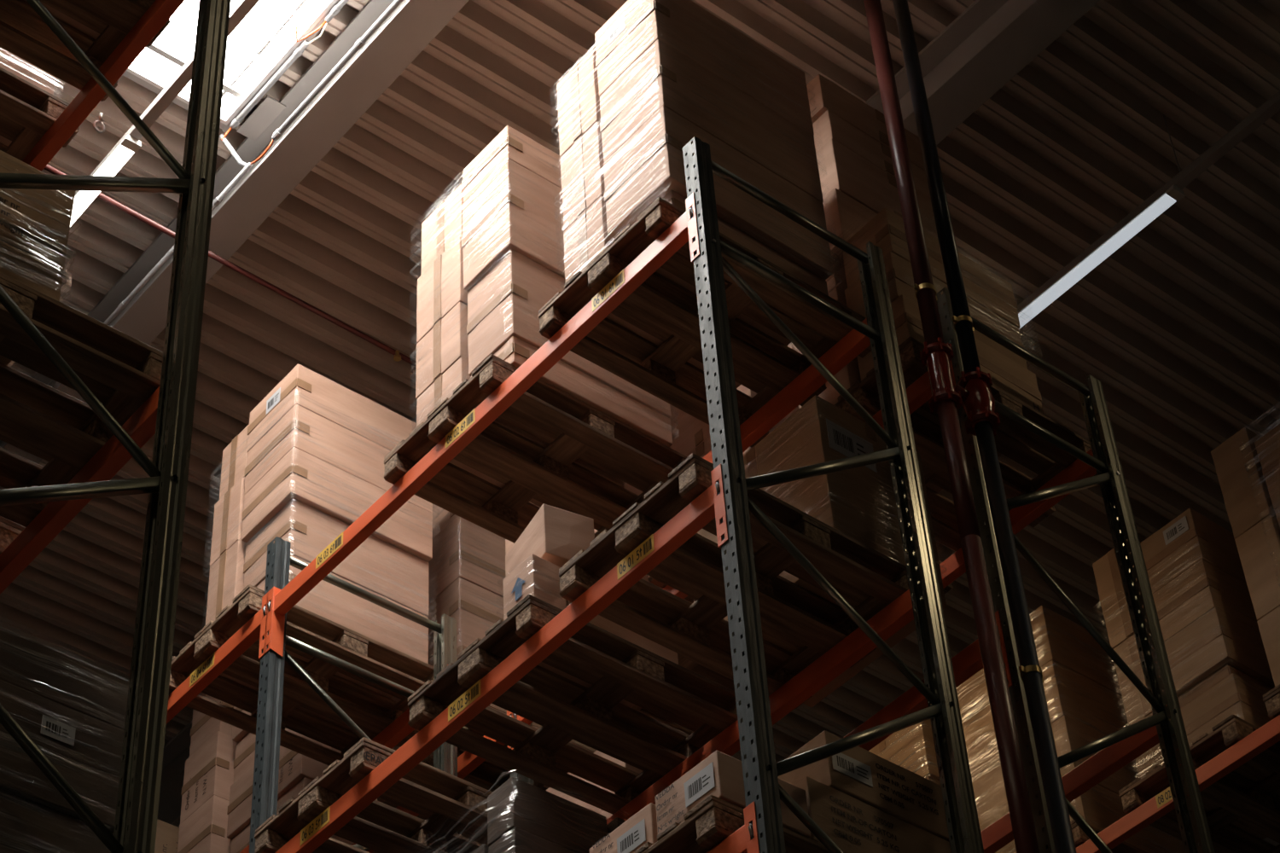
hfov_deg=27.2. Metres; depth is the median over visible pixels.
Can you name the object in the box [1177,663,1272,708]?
cardboard box
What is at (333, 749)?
cardboard box
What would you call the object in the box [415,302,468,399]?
cardboard box
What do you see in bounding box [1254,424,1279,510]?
cardboard box
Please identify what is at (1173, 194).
fitting
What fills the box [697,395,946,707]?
cardboard box
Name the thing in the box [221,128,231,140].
cable
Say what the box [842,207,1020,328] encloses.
cardboard box
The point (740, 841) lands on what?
beam
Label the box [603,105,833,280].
cardboard box
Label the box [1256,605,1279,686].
cardboard box
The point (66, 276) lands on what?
film
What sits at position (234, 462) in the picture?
cardboard box
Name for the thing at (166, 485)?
frame
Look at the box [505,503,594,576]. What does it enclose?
cardboard box
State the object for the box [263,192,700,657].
beam
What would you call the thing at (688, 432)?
cardboard box
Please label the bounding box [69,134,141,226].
fitting
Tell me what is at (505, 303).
cardboard box
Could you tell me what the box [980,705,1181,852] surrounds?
beam
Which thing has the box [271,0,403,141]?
conduit
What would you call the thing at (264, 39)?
window
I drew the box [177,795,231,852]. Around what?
cardboard box
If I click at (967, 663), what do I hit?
beam
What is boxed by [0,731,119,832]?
cardboard box
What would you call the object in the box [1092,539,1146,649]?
cardboard box
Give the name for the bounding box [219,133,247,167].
conduit
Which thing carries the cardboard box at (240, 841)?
on the cardboard box
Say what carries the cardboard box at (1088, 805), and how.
on the wooden pallet at (1079, 837)
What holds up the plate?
attached to the girder at (413, 25)
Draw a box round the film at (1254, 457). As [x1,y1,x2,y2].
[1239,401,1279,525]
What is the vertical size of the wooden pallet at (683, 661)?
0.145 m
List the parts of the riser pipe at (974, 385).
valve arm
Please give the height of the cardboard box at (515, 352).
0.163 m
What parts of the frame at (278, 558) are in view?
upright post, upright post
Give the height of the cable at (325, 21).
0.082 m
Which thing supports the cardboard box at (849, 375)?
on the wooden pallet at (1013, 440)
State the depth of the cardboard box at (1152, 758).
14.13 m
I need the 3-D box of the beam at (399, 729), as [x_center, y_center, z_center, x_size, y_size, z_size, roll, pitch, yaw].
[-1.908,2.205,13.593,0.076,0.390,3.109,28,-52,-29]
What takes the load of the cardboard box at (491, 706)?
on the wooden pallet at (485, 776)
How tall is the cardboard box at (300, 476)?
0.308 m
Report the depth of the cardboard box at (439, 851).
10.20 m
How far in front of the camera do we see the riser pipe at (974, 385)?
10.87 m
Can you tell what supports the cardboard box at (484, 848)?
on the cardboard box
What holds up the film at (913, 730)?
attached to the cardboard box
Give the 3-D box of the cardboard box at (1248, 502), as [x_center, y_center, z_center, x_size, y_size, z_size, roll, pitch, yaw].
[3.630,0.487,14.680,0.911,0.648,0.263,28,-52,-29]
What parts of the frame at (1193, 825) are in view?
upright post, upright post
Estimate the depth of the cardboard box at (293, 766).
14.72 m
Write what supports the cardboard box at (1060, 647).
on the cardboard box at (1063, 687)
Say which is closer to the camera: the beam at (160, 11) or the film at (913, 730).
the beam at (160, 11)
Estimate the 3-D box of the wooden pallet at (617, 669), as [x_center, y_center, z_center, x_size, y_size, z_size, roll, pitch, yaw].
[-0.212,1.181,10.790,1.231,0.145,0.814,28,-52,-29]
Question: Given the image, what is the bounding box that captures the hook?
[93,112,104,133]
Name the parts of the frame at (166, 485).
upright post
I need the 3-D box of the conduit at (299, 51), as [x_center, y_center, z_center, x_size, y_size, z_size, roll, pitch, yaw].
[-1.951,-1.797,13.904,0.040,0.040,0.710,28,-52,-29]
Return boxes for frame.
[0,0,231,852]
[249,536,457,852]
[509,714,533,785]
[682,136,983,852]
[936,287,1215,852]
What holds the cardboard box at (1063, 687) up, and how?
on the cardboard box at (1069, 735)
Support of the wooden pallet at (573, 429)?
on the beam at (684, 229)
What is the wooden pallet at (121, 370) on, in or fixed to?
on the beam at (140, 427)
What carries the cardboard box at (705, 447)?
on the wooden pallet at (650, 579)
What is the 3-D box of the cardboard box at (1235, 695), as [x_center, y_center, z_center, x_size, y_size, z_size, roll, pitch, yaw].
[3.344,1.710,14.114,0.905,0.328,0.414,28,-52,-29]
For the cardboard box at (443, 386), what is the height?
0.298 m
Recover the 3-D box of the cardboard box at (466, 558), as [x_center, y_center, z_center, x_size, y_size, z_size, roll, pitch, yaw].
[-0.822,1.067,14.432,0.952,0.308,0.731,28,-52,-29]
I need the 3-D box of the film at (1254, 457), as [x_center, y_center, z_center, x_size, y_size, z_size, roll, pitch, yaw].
[3.883,0.584,14.198,0.963,1.420,0.593,28,-52,-29]
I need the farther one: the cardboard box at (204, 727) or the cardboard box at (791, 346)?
the cardboard box at (204, 727)
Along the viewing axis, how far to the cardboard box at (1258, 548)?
14.06 m
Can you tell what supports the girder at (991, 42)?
attached to the ceiling
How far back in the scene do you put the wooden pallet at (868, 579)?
10.21 m
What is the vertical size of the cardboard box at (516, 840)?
0.228 m
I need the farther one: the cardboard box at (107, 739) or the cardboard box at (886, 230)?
the cardboard box at (886, 230)
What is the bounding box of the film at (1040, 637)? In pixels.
[962,610,1181,852]
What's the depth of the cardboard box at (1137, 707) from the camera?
14.47 m
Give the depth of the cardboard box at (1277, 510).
14.12 m
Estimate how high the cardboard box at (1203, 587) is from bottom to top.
0.338 m
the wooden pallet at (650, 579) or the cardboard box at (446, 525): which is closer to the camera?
the wooden pallet at (650, 579)
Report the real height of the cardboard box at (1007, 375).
0.298 m
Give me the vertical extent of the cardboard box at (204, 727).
0.418 m
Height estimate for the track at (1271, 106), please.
0.562 m
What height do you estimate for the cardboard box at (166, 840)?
0.428 m
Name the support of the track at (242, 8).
hanging from the ceiling
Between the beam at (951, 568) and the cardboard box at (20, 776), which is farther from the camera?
the beam at (951, 568)
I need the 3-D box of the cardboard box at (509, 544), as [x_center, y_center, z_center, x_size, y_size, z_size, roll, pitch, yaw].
[-0.085,0.554,13.695,0.957,0.338,0.795,28,-52,-29]
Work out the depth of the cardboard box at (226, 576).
13.25 m
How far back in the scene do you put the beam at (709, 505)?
10.26 m
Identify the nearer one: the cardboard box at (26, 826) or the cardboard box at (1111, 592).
the cardboard box at (26, 826)
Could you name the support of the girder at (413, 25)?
attached to the ceiling
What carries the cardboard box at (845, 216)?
on the cardboard box at (836, 283)
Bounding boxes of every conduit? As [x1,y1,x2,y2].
[0,162,252,444]
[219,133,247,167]
[229,40,308,128]
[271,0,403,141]
[325,0,348,22]
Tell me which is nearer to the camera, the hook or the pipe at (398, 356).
the hook
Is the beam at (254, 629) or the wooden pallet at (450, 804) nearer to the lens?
the wooden pallet at (450, 804)
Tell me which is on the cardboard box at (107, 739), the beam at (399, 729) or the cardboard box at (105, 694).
the cardboard box at (105, 694)
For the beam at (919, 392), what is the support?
attached to the frame at (1193, 825)
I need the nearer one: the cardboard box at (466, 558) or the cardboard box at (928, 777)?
the cardboard box at (466, 558)
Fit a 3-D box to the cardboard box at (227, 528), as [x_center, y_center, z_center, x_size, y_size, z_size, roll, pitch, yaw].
[-1.789,0.663,13.762,0.874,0.428,0.276,28,-52,-29]
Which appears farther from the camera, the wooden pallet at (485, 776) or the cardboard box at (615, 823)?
the wooden pallet at (485, 776)
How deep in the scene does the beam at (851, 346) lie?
11.41 m
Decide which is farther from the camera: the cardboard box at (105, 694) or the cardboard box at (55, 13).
the cardboard box at (55, 13)
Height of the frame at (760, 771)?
9.974 m
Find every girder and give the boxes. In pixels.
[0,0,469,488]
[157,0,1099,824]
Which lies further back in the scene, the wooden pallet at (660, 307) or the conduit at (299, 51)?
the conduit at (299, 51)
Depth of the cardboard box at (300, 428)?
13.50 m
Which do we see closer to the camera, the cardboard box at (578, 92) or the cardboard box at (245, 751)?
the cardboard box at (578, 92)
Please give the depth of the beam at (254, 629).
12.54 m
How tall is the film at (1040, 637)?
1.510 m
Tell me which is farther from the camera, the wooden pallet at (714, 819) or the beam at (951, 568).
the beam at (951, 568)
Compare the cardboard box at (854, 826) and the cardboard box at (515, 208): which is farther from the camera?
the cardboard box at (515, 208)
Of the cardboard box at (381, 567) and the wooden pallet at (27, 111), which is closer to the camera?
the wooden pallet at (27, 111)
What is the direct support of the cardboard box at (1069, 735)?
on the cardboard box at (1088, 805)
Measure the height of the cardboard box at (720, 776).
0.203 m
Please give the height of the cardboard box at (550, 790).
0.348 m
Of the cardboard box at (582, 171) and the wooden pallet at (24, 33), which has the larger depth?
the cardboard box at (582, 171)
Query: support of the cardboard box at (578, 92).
on the cardboard box at (582, 171)
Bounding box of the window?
[122,0,340,133]
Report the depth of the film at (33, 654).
7.05 m
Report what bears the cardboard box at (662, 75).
on the cardboard box at (649, 165)
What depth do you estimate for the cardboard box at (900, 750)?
15.80 m
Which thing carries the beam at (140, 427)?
attached to the frame at (166, 485)
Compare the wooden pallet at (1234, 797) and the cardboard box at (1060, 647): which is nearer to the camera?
the wooden pallet at (1234, 797)
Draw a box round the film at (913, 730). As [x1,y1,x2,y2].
[884,722,937,773]
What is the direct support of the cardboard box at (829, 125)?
on the cardboard box at (840, 168)
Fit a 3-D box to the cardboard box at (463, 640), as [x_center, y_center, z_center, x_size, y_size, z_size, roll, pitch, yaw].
[-0.781,1.537,13.986,0.946,0.248,0.732,28,-52,-29]
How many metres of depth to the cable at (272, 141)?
13.76 m
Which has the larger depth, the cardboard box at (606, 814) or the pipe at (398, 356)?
the pipe at (398, 356)
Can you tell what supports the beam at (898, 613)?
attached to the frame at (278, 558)
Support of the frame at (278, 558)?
on the floor
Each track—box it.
[75,0,259,195]
[1017,90,1279,312]
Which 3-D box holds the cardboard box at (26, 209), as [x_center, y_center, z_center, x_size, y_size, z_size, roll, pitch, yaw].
[-2.269,-0.521,8.209,0.736,0.548,0.676,28,-52,-29]
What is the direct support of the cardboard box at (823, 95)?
on the cardboard box at (829, 125)
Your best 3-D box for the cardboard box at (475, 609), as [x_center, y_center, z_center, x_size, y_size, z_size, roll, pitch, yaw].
[-0.803,1.316,14.202,0.950,0.368,0.731,28,-52,-29]
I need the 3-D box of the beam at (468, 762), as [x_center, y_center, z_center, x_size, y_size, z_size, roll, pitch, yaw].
[-1.706,2.490,13.908,0.080,0.390,3.509,28,-52,-29]
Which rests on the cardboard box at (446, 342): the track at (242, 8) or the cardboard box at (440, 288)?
the cardboard box at (440, 288)
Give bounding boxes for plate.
[236,95,285,141]
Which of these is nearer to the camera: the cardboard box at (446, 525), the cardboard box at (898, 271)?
the cardboard box at (898, 271)
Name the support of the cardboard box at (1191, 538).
on the cardboard box at (1203, 587)
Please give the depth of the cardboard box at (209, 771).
15.37 m
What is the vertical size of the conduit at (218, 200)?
0.035 m
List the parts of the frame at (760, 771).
upright post, upright post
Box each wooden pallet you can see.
[0,0,170,101]
[0,66,79,161]
[0,273,162,527]
[0,516,25,554]
[168,584,433,766]
[254,737,492,852]
[377,726,568,845]
[384,354,686,543]
[407,593,737,814]
[538,197,871,448]
[558,453,909,709]
[631,653,734,735]
[633,795,830,852]
[647,560,953,603]
[834,336,1097,551]
[1070,820,1147,852]
[1118,714,1279,852]
[1262,684,1279,720]
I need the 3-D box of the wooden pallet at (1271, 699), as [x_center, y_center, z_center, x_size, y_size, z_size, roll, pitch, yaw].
[3.910,1.448,13.533,1.232,0.145,0.814,28,-52,-29]
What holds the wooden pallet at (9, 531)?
on the beam
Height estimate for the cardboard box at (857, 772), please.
0.238 m
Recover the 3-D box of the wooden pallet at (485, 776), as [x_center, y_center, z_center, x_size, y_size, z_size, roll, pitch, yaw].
[-0.633,1.924,13.722,1.232,0.145,0.813,28,-52,-29]
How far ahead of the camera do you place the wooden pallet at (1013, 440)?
11.94 m
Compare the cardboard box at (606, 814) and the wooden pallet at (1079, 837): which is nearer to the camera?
the cardboard box at (606, 814)
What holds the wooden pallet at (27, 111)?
on the beam
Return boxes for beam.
[0,386,159,594]
[22,0,185,171]
[166,592,268,723]
[239,708,414,852]
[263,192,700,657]
[274,464,728,852]
[351,710,513,852]
[447,318,870,665]
[513,342,955,749]
[606,588,913,824]
[705,801,759,852]
[842,610,1012,750]
[939,448,1118,588]
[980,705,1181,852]
[1075,715,1279,852]
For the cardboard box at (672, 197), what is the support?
on the wooden pallet at (660, 307)
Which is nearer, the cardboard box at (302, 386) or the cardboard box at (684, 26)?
the cardboard box at (684, 26)
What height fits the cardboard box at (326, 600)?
0.318 m
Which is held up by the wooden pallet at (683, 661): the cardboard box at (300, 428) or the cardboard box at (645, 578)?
the cardboard box at (645, 578)
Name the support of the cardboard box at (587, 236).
on the wooden pallet at (660, 307)
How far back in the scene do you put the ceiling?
14.97 m
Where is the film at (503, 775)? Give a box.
[433,771,607,852]
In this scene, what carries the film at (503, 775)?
attached to the cardboard box
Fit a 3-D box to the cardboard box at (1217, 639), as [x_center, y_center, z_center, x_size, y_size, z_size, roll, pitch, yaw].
[3.319,1.386,14.417,0.903,0.338,0.414,28,-52,-29]
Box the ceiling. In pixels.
[0,0,1279,846]
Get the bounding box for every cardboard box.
[0,46,56,146]
[0,150,75,366]
[0,628,128,730]
[0,680,124,778]
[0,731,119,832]
[0,789,113,852]
[23,0,99,40]
[154,820,179,852]
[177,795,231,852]
[180,731,237,824]
[189,694,233,756]
[205,540,246,625]
[209,477,244,566]
[219,424,249,500]
[226,731,331,839]
[230,777,312,852]
[232,706,251,743]
[233,727,291,783]
[241,447,432,562]
[243,498,428,616]
[244,404,432,513]
[246,363,416,452]
[256,554,428,698]
[331,732,354,753]
[331,798,378,852]
[390,631,477,702]
[392,704,596,788]
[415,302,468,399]
[416,236,467,343]
[416,356,624,507]
[421,184,463,274]
[427,577,504,659]
[428,532,506,605]
[432,504,505,556]
[434,849,446,852]
[461,125,561,202]
[461,158,564,290]
[466,249,671,418]
[470,336,672,447]
[472,844,488,852]
[487,776,607,852]
[488,827,575,852]
[502,553,566,620]
[505,482,643,555]
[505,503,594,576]
[537,599,678,708]
[546,750,642,813]
[556,47,600,157]
[560,121,605,231]
[563,195,740,389]
[589,802,657,852]
[594,0,814,135]
[598,810,612,819]
[599,39,823,203]
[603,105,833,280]
[606,817,625,834]
[641,575,692,722]
[654,750,810,837]
[656,190,828,345]
[669,384,798,456]
[686,418,785,458]
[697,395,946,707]
[777,730,949,842]
[787,342,802,354]
[794,776,951,852]
[798,355,942,493]
[806,74,925,171]
[812,110,930,199]
[815,138,938,239]
[822,188,877,263]
[826,256,847,307]
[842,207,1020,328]
[844,250,1027,369]
[857,294,1044,456]
[868,719,940,781]
[925,775,940,785]
[956,605,1121,723]
[962,660,1128,779]
[971,715,1139,831]
[994,785,1185,852]
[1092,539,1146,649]
[1113,633,1178,726]
[1135,704,1267,840]
[1140,507,1246,593]
[1152,559,1259,642]
[1163,607,1274,697]
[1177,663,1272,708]
[1180,673,1279,795]
[1210,426,1276,539]
[1234,514,1279,620]
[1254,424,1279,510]
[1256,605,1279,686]
[1274,506,1279,527]
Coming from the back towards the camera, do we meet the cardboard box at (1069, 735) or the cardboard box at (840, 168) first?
the cardboard box at (1069, 735)
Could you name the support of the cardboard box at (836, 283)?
on the cardboard box at (791, 346)
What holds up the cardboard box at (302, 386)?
on the cardboard box at (300, 428)
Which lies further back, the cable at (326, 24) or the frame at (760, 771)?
the cable at (326, 24)
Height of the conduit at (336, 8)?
0.038 m
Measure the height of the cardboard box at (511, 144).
0.238 m
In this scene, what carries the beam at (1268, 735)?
attached to the frame
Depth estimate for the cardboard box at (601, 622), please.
10.68 m
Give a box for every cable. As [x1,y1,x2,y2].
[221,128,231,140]
[250,139,273,164]
[295,20,326,42]
[304,23,327,44]
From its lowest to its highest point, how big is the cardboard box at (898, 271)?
0.298 m
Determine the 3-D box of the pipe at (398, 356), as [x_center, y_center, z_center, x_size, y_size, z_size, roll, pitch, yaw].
[-0.930,-0.182,14.993,7.001,0.091,0.102,29,-52,-30]
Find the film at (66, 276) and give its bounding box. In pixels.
[0,190,81,366]
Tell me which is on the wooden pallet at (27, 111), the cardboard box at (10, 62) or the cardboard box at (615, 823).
the cardboard box at (10, 62)
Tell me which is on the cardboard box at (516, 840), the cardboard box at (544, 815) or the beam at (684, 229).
the cardboard box at (544, 815)
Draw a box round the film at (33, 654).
[0,644,95,766]
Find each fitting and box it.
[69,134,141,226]
[1018,184,1185,329]
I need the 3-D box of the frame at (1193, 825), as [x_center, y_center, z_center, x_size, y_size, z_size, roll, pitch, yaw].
[1.960,3.222,8.454,1.040,9.974,0.140,28,-52,-29]
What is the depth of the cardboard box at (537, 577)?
10.48 m
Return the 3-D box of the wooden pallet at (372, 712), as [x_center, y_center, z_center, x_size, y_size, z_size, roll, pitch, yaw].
[-1.626,1.271,12.960,1.231,0.145,0.814,28,-52,-29]
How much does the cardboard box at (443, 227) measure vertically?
0.408 m
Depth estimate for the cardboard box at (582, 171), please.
11.68 m
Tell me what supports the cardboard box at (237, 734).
on the cardboard box at (245, 751)
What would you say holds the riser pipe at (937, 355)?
on the floor
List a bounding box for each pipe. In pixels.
[43,164,416,367]
[863,0,1039,852]
[892,0,1076,852]
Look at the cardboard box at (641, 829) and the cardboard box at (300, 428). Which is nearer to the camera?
the cardboard box at (641, 829)

